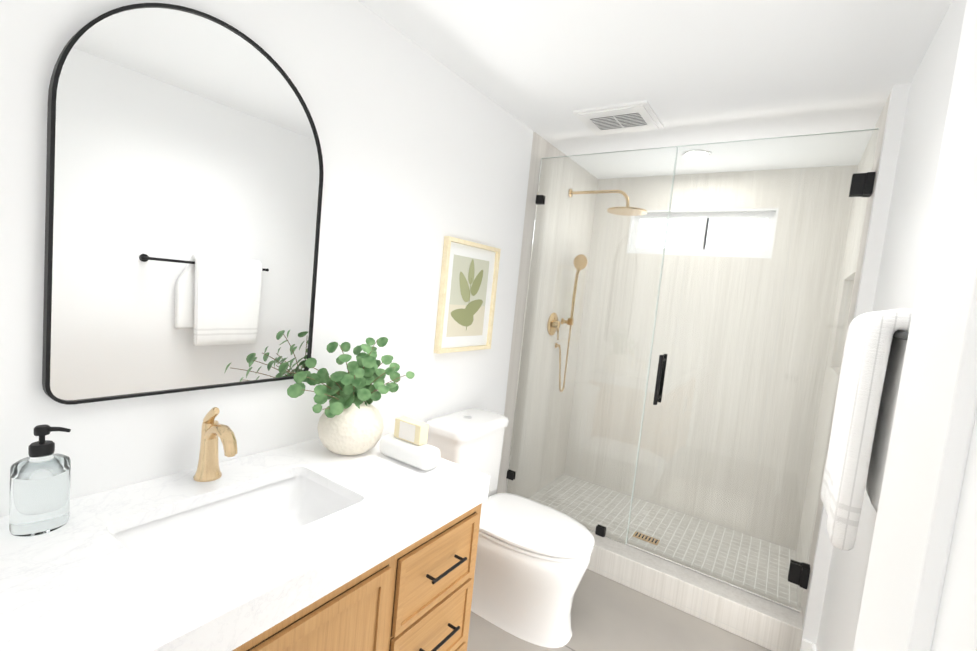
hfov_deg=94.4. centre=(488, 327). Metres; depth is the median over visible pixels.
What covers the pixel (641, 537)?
shower drain
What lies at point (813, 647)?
baseboard
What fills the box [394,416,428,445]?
soap bar
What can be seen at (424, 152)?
wall
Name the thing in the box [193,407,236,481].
faucet
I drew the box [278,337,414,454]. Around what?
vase
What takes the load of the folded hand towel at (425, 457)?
on the countertop
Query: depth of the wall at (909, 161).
1.71 m
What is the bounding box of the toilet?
[426,408,594,647]
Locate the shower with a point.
(582, 257)
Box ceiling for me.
[358,0,952,178]
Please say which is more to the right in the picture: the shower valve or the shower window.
the shower window
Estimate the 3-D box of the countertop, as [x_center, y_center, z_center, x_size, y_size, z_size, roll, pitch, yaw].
[-0.686,0.492,1.009,0.632,0.080,1.540,9,5,33]
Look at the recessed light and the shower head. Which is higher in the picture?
the recessed light
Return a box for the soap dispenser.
[9,425,70,536]
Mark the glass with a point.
(600, 530)
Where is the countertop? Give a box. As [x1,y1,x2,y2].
[0,436,489,650]
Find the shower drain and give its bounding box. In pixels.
[633,532,659,544]
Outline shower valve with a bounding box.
[547,313,559,339]
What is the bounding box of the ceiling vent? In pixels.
[573,100,663,135]
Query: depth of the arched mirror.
1.17 m
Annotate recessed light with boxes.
[681,150,711,158]
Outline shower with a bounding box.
[555,254,586,391]
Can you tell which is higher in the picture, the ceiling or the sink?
the ceiling
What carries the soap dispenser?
on the countertop
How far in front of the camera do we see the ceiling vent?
2.30 m
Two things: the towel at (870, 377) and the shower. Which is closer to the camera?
the towel at (870, 377)
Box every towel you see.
[379,433,439,470]
[821,309,912,550]
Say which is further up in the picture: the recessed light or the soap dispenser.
the recessed light
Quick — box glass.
[506,146,676,544]
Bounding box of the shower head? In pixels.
[568,189,646,215]
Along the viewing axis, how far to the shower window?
3.17 m
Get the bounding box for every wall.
[0,0,597,516]
[564,165,857,550]
[796,0,966,650]
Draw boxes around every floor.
[467,569,770,650]
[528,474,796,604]
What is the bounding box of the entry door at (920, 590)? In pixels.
[853,0,976,650]
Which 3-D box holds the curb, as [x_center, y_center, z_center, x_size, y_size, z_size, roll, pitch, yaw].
[0.743,1.278,2.472,1.594,0.150,0.190,9,5,33]
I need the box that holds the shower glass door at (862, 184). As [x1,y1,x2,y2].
[626,128,878,612]
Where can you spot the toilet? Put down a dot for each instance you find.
(532, 560)
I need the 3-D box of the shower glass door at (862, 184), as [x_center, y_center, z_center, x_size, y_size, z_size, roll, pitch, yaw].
[1.199,0.185,2.189,0.805,2.148,0.110,9,5,33]
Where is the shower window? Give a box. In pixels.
[627,208,778,257]
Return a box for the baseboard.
[811,643,816,650]
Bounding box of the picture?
[434,236,500,353]
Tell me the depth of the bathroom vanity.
1.19 m
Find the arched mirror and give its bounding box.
[42,3,323,404]
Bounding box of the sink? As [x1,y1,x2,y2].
[108,472,359,583]
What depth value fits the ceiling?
1.79 m
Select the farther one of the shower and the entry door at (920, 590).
the shower
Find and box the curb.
[576,520,802,650]
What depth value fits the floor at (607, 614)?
2.06 m
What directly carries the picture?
attached to the wall at (424, 152)
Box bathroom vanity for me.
[224,496,487,650]

